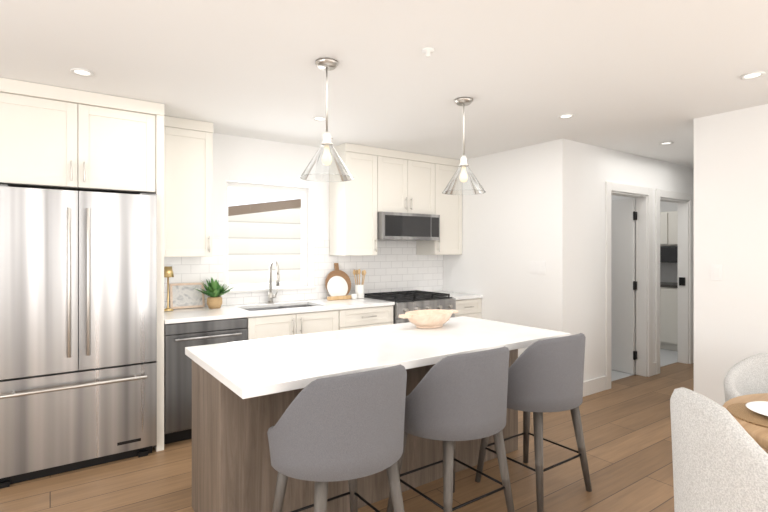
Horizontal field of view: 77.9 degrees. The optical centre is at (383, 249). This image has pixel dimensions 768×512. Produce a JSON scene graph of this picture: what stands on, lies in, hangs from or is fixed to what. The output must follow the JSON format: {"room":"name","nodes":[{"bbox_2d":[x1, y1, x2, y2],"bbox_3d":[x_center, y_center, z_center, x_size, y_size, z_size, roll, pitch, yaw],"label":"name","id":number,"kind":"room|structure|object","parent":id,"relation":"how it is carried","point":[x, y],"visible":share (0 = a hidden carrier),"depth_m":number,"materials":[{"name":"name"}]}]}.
{"room":"kitchen and dining room","nodes":[
{"label":"kitchen and dining room","id":0,"kind":"room"},
{"bbox_2d":[213,133,433,305],"bbox_3d":[-1.682,0.190,4.098,5.960,2.420,0.160,0,0,-35],"label":"wall","id":1,"kind":"structure","parent":0,"point":[239,159],"depth_m":4.44,"materials":[{"name":"white paint"}]},
{"bbox_2d":[164,116,212,256],"bbox_3d":[-1.636,-0.482,3.829,0.413,1.073,0.327,0,0,-35],"label":"upper cabinet","id":2,"kind":"object","parent":1,"relation":"attached to","point":[188,144],"depth_m":3.71,"materials":[{"name":"white wood"}]},
{"bbox_2d":[225,182,315,293],"bbox_3d":[-1.089,-0.115,4.493,0.895,1.000,0.175,0,0,-35],"label":"window frame","id":3,"kind":"structure","parent":1,"relation":"in","point":[273,289],"depth_m":4.58,"materials":[{"name":"white wood"}]},
{"bbox_2d":[164,238,442,308],"bbox_3d":[-0.597,0.195,4.756,3.180,0.589,0.007,0,0,-35],"label":"backsplash","id":4,"kind":"structure","parent":1,"relation":"attached to","point":[392,266],"depth_m":4.92,"materials":[{"name":"tile"}]},
{"bbox_2d":[329,143,383,255],"bbox_3d":[-0.284,-0.482,4.779,0.432,1.073,0.327,0,0,-35],"label":"upper cabinet","id":5,"kind":"object","parent":1,"relation":"attached to","point":[354,205],"depth_m":4.65,"materials":[{"name":"white wood"}]},
{"bbox_2d":[384,149,435,214],"bbox_3d":[0.153,-0.700,5.087,0.756,0.638,0.327,0,0,-35],"label":"upper cabinet","id":6,"kind":"object","parent":1,"relation":"attached to","point":[386,180],"depth_m":4.97,"materials":[{"name":"white wood"}]},
{"bbox_2d":[377,212,439,240],"bbox_3d":[0.179,-0.239,5.049,0.752,0.274,0.419,0,0,-35],"label":"over-the-range microwave","id":7,"kind":"object","parent":6,"relation":"attached to","point":[394,226],"visible":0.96,"depth_m":4.85,"materials":[{"name":"silver metal"}]},
{"bbox_2d":[416,156,461,254],"bbox_3d":[0.605,-0.482,5.404,0.469,1.073,0.327,0,0,-35],"label":"upper cabinet","id":8,"kind":"object","parent":1,"relation":"attached to","point":[449,207],"depth_m":5.29,"materials":[{"name":"white wood"}]},
{"bbox_2d":[0,362,767,511],"bbox_3d":[1.802,1.430,2.305,10.000,0.060,8.500,0,0,-35],"label":"floor","id":9,"kind":"structure","parent":0,"point":[626,424],"depth_m":2.93,"materials":[{"name":"brown wood"}]},
{"bbox_2d":[0,184,156,488],"bbox_3d":[-2.098,0.507,3.238,0.903,1.785,0.743,0,0,-35],"label":"refrigerator","id":10,"kind":"object","parent":9,"relation":"on","point":[78,330],"visible":1,"depth_m":2.98,"materials":[{"name":"silver metal"}]},
{"bbox_2d":[0,77,163,451],"bbox_3d":[-2.127,0.191,3.286,1.007,2.418,0.652,0,0,-35],"label":"cabinet","id":11,"kind":"object","parent":9,"relation":"on","point":[55,137],"visible":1,"depth_m":3.08,"materials":[{"name":"white wood"}]},
{"bbox_2d":[164,317,246,444],"bbox_3d":[-1.461,0.962,3.736,0.589,0.876,0.681,0,0,-35],"label":"dishwasher","id":12,"kind":"object","parent":9,"relation":"on","point":[179,338],"visible":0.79,"depth_m":3.40,"materials":[{"name":"silver metal"}]},
{"bbox_2d":[267,364,406,511],"bbox_3d":[-0.188,0.935,2.041,0.616,0.935,0.526,0,0,-35],"label":"stool","id":13,"kind":"object","parent":9,"relation":"on","point":[322,432],"visible":1,"depth_m":1.81,"materials":[{"name":"grey fabric"}]},
{"bbox_2d":[299,305,392,334],"bbox_3d":[-0.355,0.961,4.546,0.651,0.878,0.627,0,0,-35],"label":"base cabinet","id":14,"kind":"object","parent":9,"relation":"on","point":[332,320],"depth_m":4.17,"materials":[{"name":"white wood"}]},
{"bbox_2d":[164,291,482,323],"bbox_3d":[-0.414,0.505,4.495,3.182,0.030,0.642,0,0,-35],"label":"countertop","id":15,"kind":"structure","parent":14,"relation":"on","point":[184,315],"depth_m":3.98,"materials":[{"name":"white stone"}]},
{"bbox_2d":[164,266,173,310],"bbox_3d":[-1.735,0.311,3.816,0.090,0.355,0.090,0,0,-35],"label":"table lamp","id":16,"kind":"object","parent":15,"relation":"on","point":[168,271],"visible":0.88,"depth_m":3.80,"materials":[{"name":"gold metal"}]},
{"bbox_2d":[169,282,204,308],"bbox_3d":[-1.647,0.383,3.978,0.270,0.210,0.047,0,0,-35],"label":"framed art","id":17,"kind":"object","parent":15,"relation":"on","point":[184,295],"visible":0.92,"depth_m":3.97,"materials":[{"name":"brown wood"}]},
{"bbox_2d":[194,278,232,308],"bbox_3d":[-1.417,0.358,3.990,0.339,0.262,0.306,0,0,-35],"label":"potted plant","id":18,"kind":"object","parent":15,"relation":"on","point":[215,291],"visible":1,"depth_m":3.94,"materials":[{"name":"green plant"}]},
{"bbox_2d":[267,260,279,303],"bbox_3d":[-0.979,0.290,4.307,0.101,0.398,0.216,0,0,-35],"label":"faucet","id":19,"kind":"object","parent":15,"relation":"on","point":[271,296],"visible":1,"depth_m":4.34,"materials":[{"name":"silver metal"}]},
{"bbox_2d":[245,305,311,310],"bbox_3d":[-0.900,0.633,4.159,0.698,0.222,0.388,0,0,-35],"label":"sink","id":20,"kind":"object","parent":15,"relation":"in","point":[269,308],"visible":0.12,"depth_m":4.32,"materials":[{"name":"silver metal"}]},
{"bbox_2d":[325,263,350,295],"bbox_3d":[-0.457,0.310,4.771,0.290,0.355,0.112,0,0,-35],"label":"cutting boards","id":21,"kind":"object","parent":15,"relation":"on","point":[337,282],"visible":0.85,"depth_m":4.75,"materials":[{"name":"brown wood"}]},
{"bbox_2d":[327,295,350,299],"bbox_3d":[-0.420,0.471,4.685,0.300,0.035,0.040,0,0,-35],"label":"serving board","id":22,"kind":"object","parent":15,"relation":"on","point":[339,297],"visible":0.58,"depth_m":4.65,"materials":[{"name":"brown wood"}]},
{"bbox_2d":[351,294,356,298],"bbox_3d":[-0.296,0.464,4.717,0.060,0.050,0.060,0,0,-35],"label":"cup","id":23,"kind":"object","parent":15,"relation":"on","point":[353,296],"visible":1,"depth_m":4.69,"materials":[{"name":"white ceramic"}]},
{"bbox_2d":[353,269,365,297],"bbox_3d":[-0.251,0.340,4.853,0.145,0.297,0.115,0,0,-35],"label":"utensil crock","id":24,"kind":"object","parent":15,"relation":"on","point":[359,289],"visible":1,"depth_m":4.81,"materials":[{"name":"white ceramic"}]},
{"bbox_2d":[192,348,519,511],"bbox_3d":[-0.055,0.985,2.956,2.050,0.829,0.540,0,0,-35],"label":"kitchen island","id":25,"kind":"object","parent":9,"relation":"on","point":[232,470],"depth_m":2.33,"materials":[{"name":"brown wood"}]},
{"bbox_2d":[185,316,569,399],"bbox_3d":[0.052,0.550,2.805,2.110,0.040,0.950,0,0,-35],"label":"island countertop","id":26,"kind":"structure","parent":25,"relation":"on","point":[250,369],"depth_m":2.50,"materials":[{"name":"white stone"}]},
{"bbox_2d":[399,309,457,327],"bbox_3d":[0.313,0.479,3.276,0.490,0.100,0.258,0,0,-35],"label":"dough bowl","id":27,"kind":"object","parent":26,"relation":"on","point":[433,318],"visible":1,"depth_m":3.19,"materials":[{"name":"brown wood"}]},
{"bbox_2d":[364,290,455,323],"bbox_3d":[0.254,0.927,4.908,0.746,0.945,0.711,0,0,-35],"label":"range","id":28,"kind":"object","parent":9,"relation":"on","point":[407,301],"visible":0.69,"depth_m":4.71,"materials":[{"name":"silver metal"}]},
{"bbox_2d":[387,346,514,511],"bbox_3d":[0.352,0.935,2.421,0.616,0.935,0.526,0,0,-35],"label":"stool","id":29,"kind":"object","parent":9,"relation":"on","point":[450,401],"visible":0.96,"depth_m":2.18,"materials":[{"name":"grey fabric"}]},
{"bbox_2d":[454,298,481,318],"bbox_3d":[0.709,0.961,5.294,0.426,0.878,0.627,0,0,-35],"label":"base cabinet","id":30,"kind":"object","parent":9,"relation":"on","point":[472,308],"depth_m":5.05,"materials":[{"name":"white wood"}]},
{"bbox_2d":[475,333,591,511],"bbox_3d":[0.892,0.935,2.800,0.616,0.935,0.526,0,0,-35],"label":"stool","id":31,"kind":"object","parent":9,"relation":"on","point":[545,375],"visible":0.77,"depth_m":2.56,"materials":[{"name":"grey fabric"}]},
{"bbox_2d":[670,387,767,511],"bbox_3d":[1.267,0.928,1.509,0.606,0.947,0.630,0,0,-35],"label":"dining chair","id":32,"kind":"object","parent":9,"relation":"on","point":[720,458],"visible":1,"depth_m":1.43,"materials":[{"name":"white fabric"}]},
{"bbox_2d":[723,393,767,449],"bbox_3d":[1.787,1.025,1.684,0.960,0.750,0.960,0,0,-35],"label":"dining table","id":33,"kind":"object","parent":9,"relation":"on","point":[758,434],"visible":0.44,"depth_m":1.76,"materials":[{"name":"brown wood"}]},
{"bbox_2d":[727,401,767,427],"bbox_3d":[1.533,0.637,1.835,0.340,0.024,0.340,0,0,-35],"label":"placemat","id":34,"kind":"object","parent":33,"relation":"on","point":[755,412],"visible":1,"depth_m":1.88,"materials":[{"name":"brown wicker"}]},
{"bbox_2d":[724,353,767,450],"bbox_3d":[2.365,1.026,2.750,0.592,0.752,0.636,0,0,-35],"label":"dining chair","id":35,"kind":"object","parent":9,"relation":"on","point":[747,376],"visible":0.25,"depth_m":2.98,"materials":[{"name":"white fabric"}]},
{"bbox_2d":[0,0,767,167],"bbox_3d":[1.802,-1.042,2.305,10.000,0.115,8.500,0,0,-35],"label":"ceiling","id":36,"kind":"structure","parent":0,"point":[644,78],"depth_m":2.61,"materials":[{"name":"white paint"}]},
{"bbox_2d":[70,68,93,76],"bbox_3d":[-1.729,-1.016,2.721,0.116,0.008,0.116,0,0,-35],"label":"recessed light","id":37,"kind":"object","parent":36,"relation":"in","point":[81,72],"visible":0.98,"depth_m":2.72,"materials":[{"name":"white"}]},
{"bbox_2d":[312,116,325,120],"bbox_3d":[-0.498,-1.016,3.683,0.116,0.008,0.116,0,0,-35],"label":"recessed light","id":38,"kind":"object","parent":36,"relation":"in","point":[318,118],"visible":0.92,"depth_m":3.68,"materials":[{"name":"white plastic"}]},
{"bbox_2d":[299,58,353,181],"bbox_3d":[-0.310,-0.704,2.581,0.295,0.630,0.295,0,0,-35],"label":"pendant light","id":39,"kind":"object","parent":36,"relation":"hanging from","point":[326,65],"visible":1,"depth_m":2.58,"materials":[{"name":"silver metal"}]},
{"bbox_2d":[442,97,485,194],"bbox_3d":[0.542,-0.704,3.229,0.295,0.630,0.295,0,0,-35],"label":"pendant light","id":40,"kind":"object","parent":36,"relation":"hanging from","point":[477,187],"visible":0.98,"depth_m":3.23,"materials":[{"name":"silver metal"}]},
{"bbox_2d":[558,114,573,118],"bbox_3d":[1.384,-1.016,3.613,0.116,0.008,0.116,0,0,-35],"label":"recessed light","id":41,"kind":"object","parent":36,"relation":"in","point":[564,116],"visible":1,"depth_m":3.62,"materials":[{"name":"white plastic"}]},
{"bbox_2d":[659,142,672,144],"bbox_3d":[2.693,-1.016,4.533,0.116,0.008,0.116,0,0,-35],"label":"recessed light","id":42,"kind":"object","parent":36,"relation":"in","point":[665,143],"visible":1,"depth_m":4.54,"materials":[{"name":"white"}]},
{"bbox_2d":[740,71,764,79],"bbox_3d":[2.148,-1.016,2.769,0.116,0.008,0.116,0,0,-35],"label":"recessed light","id":43,"kind":"object","parent":36,"relation":"in","point":[752,75],"visible":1,"depth_m":2.77,"materials":[{"name":"white plastic"}]},
{"bbox_2d":[443,141,550,356],"bbox_3d":[0.994,0.190,5.368,0.120,2.420,2.160,0,0,-35],"label":"wall","id":44,"kind":"structure","parent":0,"point":[506,227],"depth_m":4.86,"materials":[{"name":"white paint"}]},
{"bbox_2d":[530,261,545,273],"bbox_3d":[1.476,0.170,4.570,0.008,0.120,0.180,0,0,-35],"label":"switch plate","id":45,"kind":"object","parent":44,"relation":"attached to","point":[537,267],"visible":1,"depth_m":4.56,"materials":[{"name":"white plastic"}]},
{"bbox_2d":[551,139,693,381],"bbox_3d":[3.139,0.190,5.482,3.760,2.420,0.120,0,0,-35],"label":"wall","id":46,"kind":"structure","parent":0,"point":[582,174],"depth_m":4.58,"materials":[{"name":"white paint"}]},
{"bbox_2d":[583,376,605,396],"bbox_3d":[1.935,1.330,4.556,0.694,0.140,0.017,0,0,-35],"label":"baseboard","id":47,"kind":"structure","parent":46,"relation":"attached to","point":[593,386],"depth_m":4.63,"materials":[{"name":"white"}]},
{"bbox_2d":[611,198,636,373],"bbox_3d":[2.580,0.407,5.593,0.100,1.970,0.745,0,0,-35],"label":"door","id":48,"kind":"structure","parent":46,"relation":"in","point":[623,288],"depth_m":5.40,"materials":[{"name":"white wood"}]},
{"bbox_2d":[605,181,652,389],"bbox_3d":[2.567,0.357,5.069,0.930,2.085,0.138,0,0,-35],"label":"door frame","id":49,"kind":"structure","parent":46,"relation":"attached to","point":[644,281],"depth_m":5.24,"materials":[{"name":"white wood"}]},
{"bbox_2d":[655,189,692,373],"bbox_3d":[3.402,0.357,5.655,0.930,2.085,0.138,0,0,-35],"label":"door frame","id":50,"kind":"structure","parent":46,"relation":"attached to","point":[684,201],"depth_m":5.83,"materials":[{"name":"white wood"}]},
{"bbox_2d":[679,277,684,285],"bbox_3d":[3.679,0.390,5.862,0.032,0.100,0.060,0,0,-35],"label":"strike plate","id":51,"kind":"object","parent":50,"relation":"attached to","point":[681,281],"visible":0.93,"depth_m":5.84,"materials":[{"name":"black metal"}]},
{"bbox_2d":[611,195,635,371],"bbox_3d":[2.320,0.190,6.299,0.100,2.420,2.160,0,0,-35],"label":"wall","id":52,"kind":"structure","parent":0,"point":[613,197],"depth_m":5.43,"materials":[{"name":"white paint"}]},
{"bbox_2d":[611,348,677,380],"bbox_3d":[2.536,1.398,6.453,3.630,0.004,2.158,0,0,-35],"label":"floor","id":53,"kind":"structure","parent":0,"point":[667,357],"depth_m":5.94,"materials":[{"name":"grey"}]},
{"bbox_2d":[660,287,677,350],"bbox_3d":[4.252,0.960,6.640,0.600,0.880,0.486,0,0,-35],"label":"base cabinet","id":54,"kind":"object","parent":53,"relation":"on","point":[668,293],"depth_m":6.57,"materials":[{"name":"white wood"}]},
{"bbox_2d":[660,283,677,286],"bbox_3d":[3.973,0.502,7.037,0.600,0.035,1.456,0,0,-35],"label":"countertop","id":55,"kind":"structure","parent":54,"relation":"on","point":[661,284],"depth_m":6.65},
{"bbox_2d":[660,201,677,282],"bbox_3d":[4.421,0.190,7.031,0.120,2.420,3.380,0,0,-35],"label":"wall","id":56,"kind":"structure","parent":0,"point":[668,272],"depth_m":7.14,"materials":[{"name":"white paint"}]},
{"bbox_2d":[660,212,667,245],"bbox_3d":[4.077,-0.305,7.107,0.350,0.490,0.480,0,0,-35],"label":"upper cabinet","id":57,"kind":"object","parent":56,"relation":"attached to","point":[663,215],"depth_m":6.86,"materials":[{"name":"white"}]},
{"bbox_2d":[660,247,677,262],"bbox_3d":[4.197,0.068,6.892,0.400,0.225,0.749,0,0,-35],"label":"microwave","id":58,"kind":"object","parent":56,"relation":"attached to","point":[667,254],"depth_m":6.75,"materials":[{"name":"black metal"}]},
{"bbox_2d":[668,211,677,245],"bbox_3d":[4.354,-0.305,6.712,0.350,0.490,0.486,0,0,-35],"label":"upper cabinet","id":59,"kind":"object","parent":56,"relation":"attached to","point":[672,215],"depth_m":6.76,"materials":[{"name":"white wood"}]},
{"bbox_2d":[694,104,767,449],"bbox_3d":[3.852,0.190,1.754,0.120,2.420,4.840,0,0,-35],"label":"wall","id":60,"kind":"structure","parent":0,"point":[731,219],"depth_m":3.48,"materials":[{"name":"white paint"}]},
{"label":"outside","id":61,"kind":"structure","parent":0,"visible":0},
{"bbox_2d":[228,188,300,284],"bbox_3d":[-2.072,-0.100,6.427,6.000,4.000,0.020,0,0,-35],"label":"window","id":62,"kind":"structure","parent":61,"point":[269,227],"depth_m":6.67,"materials":[{"name":"clear glass"}]}
]}

